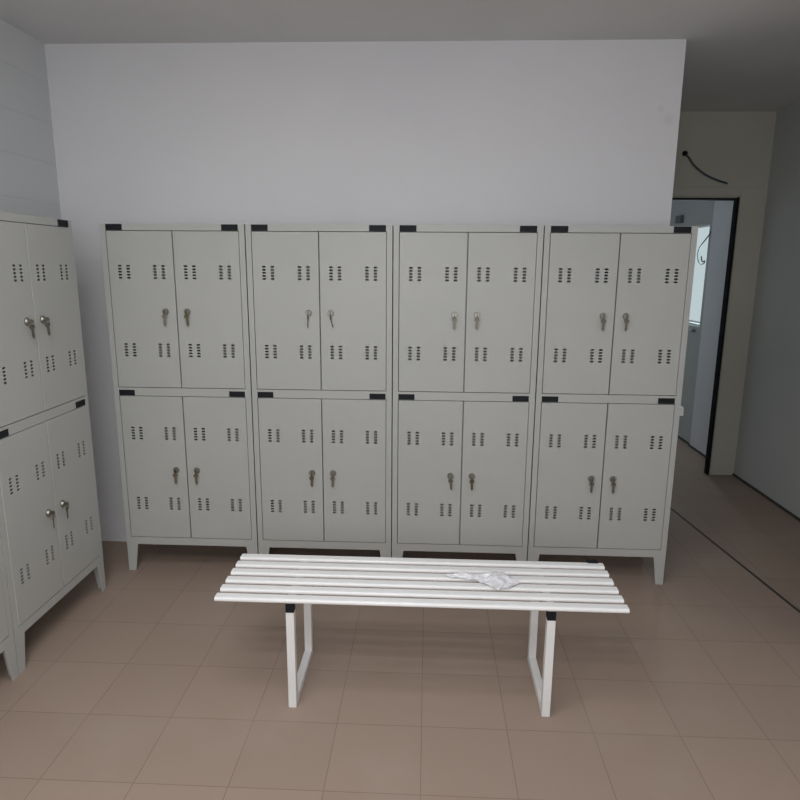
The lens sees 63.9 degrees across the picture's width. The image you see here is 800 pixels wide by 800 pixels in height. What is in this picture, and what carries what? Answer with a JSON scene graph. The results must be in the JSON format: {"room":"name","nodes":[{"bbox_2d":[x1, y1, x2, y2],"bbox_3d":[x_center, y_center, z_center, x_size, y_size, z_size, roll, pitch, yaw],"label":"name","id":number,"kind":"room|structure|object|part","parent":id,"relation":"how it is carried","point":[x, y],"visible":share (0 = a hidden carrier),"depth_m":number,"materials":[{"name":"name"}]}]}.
{"room":"changing room","nodes":[
{"label":"changing room","id":0,"kind":"room"},
{"bbox_2d":[0,19,60,218],"bbox_3d":[-2.016,-0.020,1.311,0.200,2.700,4.952,1,12,2],"label":"wall","id":1,"kind":"structure","parent":0,"point":[28,171],"depth_m":3.11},
{"bbox_2d":[44,39,686,541],"bbox_3d":[-0.212,-0.473,3.529,3.203,2.700,0.130,1,12,2],"label":"wall","id":2,"kind":"structure","parent":0,"point":[517,132],"depth_m":3.28,"materials":[{"name":"paint"}]},
{"bbox_2d":[0,437,799,799],"bbox_3d":[0.396,0.972,3.531,4.864,0.120,9.100,1,12,2],"label":"floor","id":3,"kind":"structure","parent":0,"point":[146,686],"depth_m":2.51,"materials":[{"name":"tile"}]},
{"bbox_2d":[0,533,18,681],"bbox_3d":[-1.690,0.289,2.040,0.383,1.800,0.702,1,12,2],"label":"locker","id":4,"kind":"object","parent":3,"relation":"on","point":[7,645],"visible":1,"depth_m":2.48,"materials":[{"name":"metal"}]},
{"bbox_3d":[-1.534,0.576,2.259,0.018,0.761,0.320,1,12,2],"label":"door","id":5,"kind":"part","parent":4,"relation":"part of","materials":[{"name":"paint"}]},
{"bbox_3d":[-1.553,1.031,2.518,0.060,0.152,0.060,1,12,2],"label":"leg","id":6,"kind":"part","parent":4,"relation":"part of","materials":[{"name":"paint"}]},
{"bbox_2d":[0,212,105,674],"bbox_3d":[-1.659,0.144,2.731,0.383,1.800,0.702,1,12,2],"label":"locker","id":7,"kind":"object","parent":3,"relation":"on","point":[50,530],"visible":1,"depth_m":2.69,"materials":[{"name":"metal"}]},
{"bbox_3d":[-1.550,1.018,2.582,0.060,0.152,0.060,1,12,2],"label":"leg","id":8,"kind":"part","parent":7,"relation":"part of","materials":[{"name":"paint"}]},
{"bbox_3d":[-1.511,-0.295,2.467,0.018,0.764,0.320,1,12,2],"label":"door","id":9,"kind":"part","parent":7,"relation":"part of","materials":[{"name":"paint"}]},
{"bbox_3d":[-1.516,0.497,2.633,0.018,0.761,0.320,1,12,2],"label":"door","id":10,"kind":"part","parent":7,"relation":"part of","materials":[{"name":"paint"}]},
{"bbox_3d":[-1.496,-0.361,2.784,0.018,0.764,0.320,1,12,2],"label":"door","id":11,"kind":"part","parent":7,"relation":"part of","materials":[{"name":"paint"}]},
{"bbox_3d":[-1.502,0.430,2.950,0.018,0.761,0.320,1,12,2],"label":"door","id":12,"kind":"part","parent":7,"relation":"part of","materials":[{"name":"paint"}]},
{"bbox_3d":[-1.522,0.886,3.209,0.060,0.152,0.060,1,12,2],"label":"leg","id":13,"kind":"part","parent":7,"relation":"part of","materials":[{"name":"paint"}]},
{"bbox_2d":[99,223,272,569],"bbox_3d":[-1.092,0.006,3.405,0.702,1.800,0.383,1,12,2],"label":"locker","id":14,"kind":"object","parent":3,"relation":"on","point":[176,294],"visible":0.98,"depth_m":3.23,"materials":[{"name":"metal"}]},
{"bbox_3d":[-1.425,0.834,3.462,0.060,0.152,0.060,1,12,2],"label":"leg","id":15,"kind":"part","parent":14,"relation":"part of","materials":[{"name":"paint"}]},
{"bbox_3d":[-1.258,-0.440,3.164,0.320,0.764,0.018,1,12,2],"label":"door","id":16,"kind":"part","parent":14,"relation":"part of","materials":[{"name":"paint"}]},
{"bbox_3d":[-1.263,0.352,3.330,0.320,0.761,0.018,1,12,2],"label":"door","id":17,"kind":"part","parent":14,"relation":"part of","materials":[{"name":"paint"}]},
{"bbox_3d":[-0.933,-0.434,3.150,0.320,0.764,0.018,1,12,2],"label":"door","id":18,"kind":"part","parent":14,"relation":"part of","materials":[{"name":"paint"}]},
{"bbox_3d":[-0.939,0.357,3.317,0.320,0.761,0.018,1,12,2],"label":"door","id":19,"kind":"part","parent":14,"relation":"part of","materials":[{"name":"paint"}]},
{"bbox_3d":[-0.783,0.844,3.435,0.060,0.152,0.060,1,12,2],"label":"leg","id":20,"kind":"part","parent":14,"relation":"part of","materials":[{"name":"paint"}]},
{"bbox_2d":[245,224,393,568],"bbox_3d":[-0.386,0.018,3.375,0.702,1.800,0.383,1,12,2],"label":"locker","id":21,"kind":"object","parent":3,"relation":"on","point":[320,297],"visible":0.99,"depth_m":3.19,"materials":[{"name":"metal"}]},
{"bbox_3d":[-0.718,0.845,3.433,0.060,0.152,0.060,1,12,2],"label":"leg","id":22,"kind":"part","parent":21,"relation":"part of","materials":[{"name":"paint"}]},
{"bbox_3d":[-0.551,-0.428,3.134,0.320,0.764,0.018,1,12,2],"label":"door","id":23,"kind":"part","parent":21,"relation":"part of","materials":[{"name":"paint"}]},
{"bbox_3d":[-0.557,0.364,3.301,0.320,0.761,0.018,1,12,2],"label":"door","id":24,"kind":"part","parent":21,"relation":"part of","materials":[{"name":"paint"}]},
{"bbox_3d":[-0.227,-0.423,3.120,0.320,0.764,0.018,1,12,2],"label":"door","id":25,"kind":"part","parent":21,"relation":"part of","materials":[{"name":"paint"}]},
{"bbox_3d":[-0.232,0.369,3.287,0.320,0.761,0.018,1,12,2],"label":"door","id":26,"kind":"part","parent":21,"relation":"part of","materials":[{"name":"paint"}]},
{"bbox_3d":[-0.076,0.856,3.405,0.060,0.152,0.060,1,12,2],"label":"leg","id":27,"kind":"part","parent":21,"relation":"part of","materials":[{"name":"paint"}]},
{"bbox_2d":[214,554,629,716],"bbox_3d":[0.074,0.895,2.491,1.462,0.452,0.384,1,12,2],"label":"bench","id":28,"kind":"object","parent":3,"relation":"on","point":[530,575],"visible":1,"depth_m":2.40,"materials":[{"name":"white paint"}]},
{"bbox_3d":[-0.391,0.913,2.517,0.030,0.400,0.350,1,12,2],"label":"leg frame","id":29,"kind":"part","parent":28,"relation":"part of","materials":[{"name":"paint"}]},
{"bbox_2d":[445,571,519,589],"bbox_3d":[0.317,0.662,2.434,0.271,0.032,0.124,7,14,29],"label":"plastic wrapper","id":30,"kind":"object","parent":28,"relation":"on","point":[497,580],"visible":1,"depth_m":2.40,"materials":[{"name":"white plastic"}]},
{"bbox_3d":[0.543,0.928,2.477,0.030,0.400,0.350,1,12,2],"label":"leg frame","id":31,"kind":"part","parent":28,"relation":"part of","materials":[{"name":"paint"}]},
{"bbox_2d":[392,225,543,572],"bbox_3d":[0.321,0.029,3.346,0.702,1.800,0.383,1,12,2],"label":"locker","id":32,"kind":"object","parent":3,"relation":"on","point":[466,298],"visible":0.98,"depth_m":3.17,"materials":[{"name":"metal"}]},
{"bbox_3d":[-0.011,0.857,3.403,0.060,0.152,0.060,1,12,2],"label":"leg","id":33,"kind":"part","parent":32,"relation":"part of","materials":[{"name":"paint"}]},
{"bbox_3d":[0.150,0.375,3.271,0.320,0.761,0.018,1,12,2],"label":"door","id":34,"kind":"part","parent":32,"relation":"part of","materials":[{"name":"paint"}]},
{"bbox_3d":[0.156,-0.417,3.104,0.320,0.764,0.018,1,12,2],"label":"door","id":35,"kind":"part","parent":32,"relation":"part of","materials":[{"name":"paint"}]},
{"bbox_3d":[0.474,0.380,3.257,0.320,0.761,0.018,1,12,2],"label":"door","id":36,"kind":"part","parent":32,"relation":"part of","materials":[{"name":"paint"}]},
{"bbox_3d":[0.480,-0.412,3.091,0.320,0.764,0.018,1,12,2],"label":"door","id":37,"kind":"part","parent":32,"relation":"part of","materials":[{"name":"paint"}]},
{"bbox_3d":[0.630,0.867,3.376,0.060,0.152,0.060,1,12,2],"label":"leg","id":38,"kind":"part","parent":32,"relation":"part of","materials":[{"name":"paint"}]},
{"bbox_2d":[527,226,697,584],"bbox_3d":[1.037,0.041,3.316,0.720,1.800,0.383,1,12,2],"label":"locker","id":39,"kind":"object","parent":3,"relation":"on","point":[615,301],"visible":0.98,"depth_m":3.13,"materials":[{"name":"metal"}]},
{"bbox_3d":[0.695,0.868,3.373,0.060,0.152,0.060,1,12,2],"label":"leg","id":40,"kind":"part","parent":39,"relation":"part of","materials":[{"name":"paint"}]},
{"bbox_3d":[0.857,0.387,3.241,0.320,0.761,0.018,1,12,2],"label":"door","id":41,"kind":"part","parent":39,"relation":"part of","materials":[{"name":"paint"}]},
{"bbox_3d":[0.863,-0.405,3.075,0.320,0.764,0.018,1,12,2],"label":"door","id":42,"kind":"part","parent":39,"relation":"part of","materials":[{"name":"paint"}]},
{"bbox_3d":[1.181,0.392,3.228,0.320,0.761,0.018,1,12,2],"label":"door","id":43,"kind":"part","parent":39,"relation":"part of","materials":[{"name":"paint"}]},
{"bbox_3d":[1.187,-0.400,3.061,0.320,0.764,0.018,1,12,2],"label":"door","id":44,"kind":"part","parent":39,"relation":"part of","materials":[{"name":"paint"}]},
{"bbox_3d":[1.337,0.878,3.346,0.060,0.152,0.060,1,12,2],"label":"leg","id":45,"kind":"part","parent":39,"relation":"part of","materials":[{"name":"paint"}]},
{"bbox_2d":[670,508,799,612],"bbox_3d":[1.875,0.838,3.921,0.015,0.002,2.459,0,12,-3],"label":"trim","id":46,"kind":"structure","parent":3,"relation":"in","point":[683,518],"depth_m":3.57,"materials":[{"name":"grey"}]},
{"bbox_2d":[0,0,799,111],"bbox_3d":[0.416,-1.788,2.951,4.864,0.120,9.100,1,12,2],"label":"ceiling","id":47,"kind":"structure","parent":0,"point":[741,55],"depth_m":2.96,"materials":[{"name":"paint"}]},
{"bbox_2d":[672,111,776,474],"bbox_3d":[1.599,-0.747,4.893,2.130,2.700,0.050,1,12,2],"label":"wall","id":48,"kind":"structure","parent":0,"point":[734,148],"depth_m":4.62,"materials":[{"name":"paint"}]},
{"bbox_2d":[682,151,727,183],"bbox_3d":[2.192,-1.671,4.601,0.326,0.237,0.047,3,12,12],"label":"cable","id":49,"kind":"object","parent":48,"relation":"attached to","point":[684,153],"visible":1,"depth_m":4.60,"materials":[{"name":"black plastic"}]},
{"bbox_2d":[672,197,739,474],"bbox_3d":[2.015,-0.453,4.928,0.900,2.116,0.064,1,12,2],"label":"door frame","id":50,"kind":"structure","parent":48,"relation":"in","point":[736,200],"depth_m":4.86,"materials":[{"name":"black metal"}]},
{"bbox_2d":[673,187,764,474],"bbox_3d":[2.058,-0.481,4.898,1.155,2.185,0.008,1,12,2],"label":"trim","id":51,"kind":"structure","parent":48,"relation":"attached to","point":[751,199],"depth_m":4.83,"materials":[{"name":"paint"}]},
{"bbox_2d":[670,101,799,517],"bbox_3d":[2.711,-0.371,3.144,0.250,2.700,9.100,1,12,2],"label":"wall","id":52,"kind":"structure","parent":0,"point":[767,458],"depth_m":4.53,"materials":[{"name":"paint"}]},
{"bbox_2d":[675,215,683,223],"bbox_3d":[2.721,-1.758,6.243,0.035,0.070,0.130,1,12,2],"label":"junction box","id":53,"kind":"object","parent":52,"relation":"attached to","point":[678,219],"visible":1,"depth_m":6.20,"materials":[{"name":"grey"}]},
{"bbox_2d":[689,223,709,326],"bbox_3d":[2.762,-1.201,6.159,0.048,0.915,0.960,1,12,2],"label":"window","id":54,"kind":"structure","parent":52,"relation":"in","point":[704,224],"depth_m":5.86,"materials":[{"name":"grey paint"}]},
{"bbox_2d":[697,231,710,264],"bbox_3d":[2.688,-1.341,5.662,0.046,0.289,0.188,1,12,2],"label":"cable","id":55,"kind":"object","parent":52,"relation":"attached to","point":[710,231],"visible":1,"depth_m":5.68,"materials":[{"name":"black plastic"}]},
{"bbox_2d":[690,201,733,454],"bbox_3d":[2.672,-0.816,5.258,0.018,2.700,0.788,1,12,2],"label":"door","id":56,"kind":"structure","parent":52,"relation":"attached to","point":[722,215],"depth_m":5.51,"materials":[{"name":"paint"}]},
{"bbox_2d":[732,473,799,521],"bbox_3d":[2.513,1.211,2.136,0.010,0.016,6.062,1,12,2],"label":"baseboard","id":57,"kind":"structure","parent":52,"relation":"attached to","point":[733,474],"depth_m":4.57,"materials":[{"name":"grey"}]},
{"bbox_3d":[1.561,-1.034,6.260,2.330,2.700,2.838,1,12,2],"label":"wall","id":58,"kind":"structure","parent":0,"visible":0},
{"bbox_2d":[678,435,705,457],"bbox_3d":[2.698,0.313,6.414,0.028,0.016,2.588,1,12,2],"label":"baseboard","id":59,"kind":"structure","parent":58,"relation":"attached to","point":[679,437],"depth_m":5.85,"materials":[{"name":"grey"}]}
]}

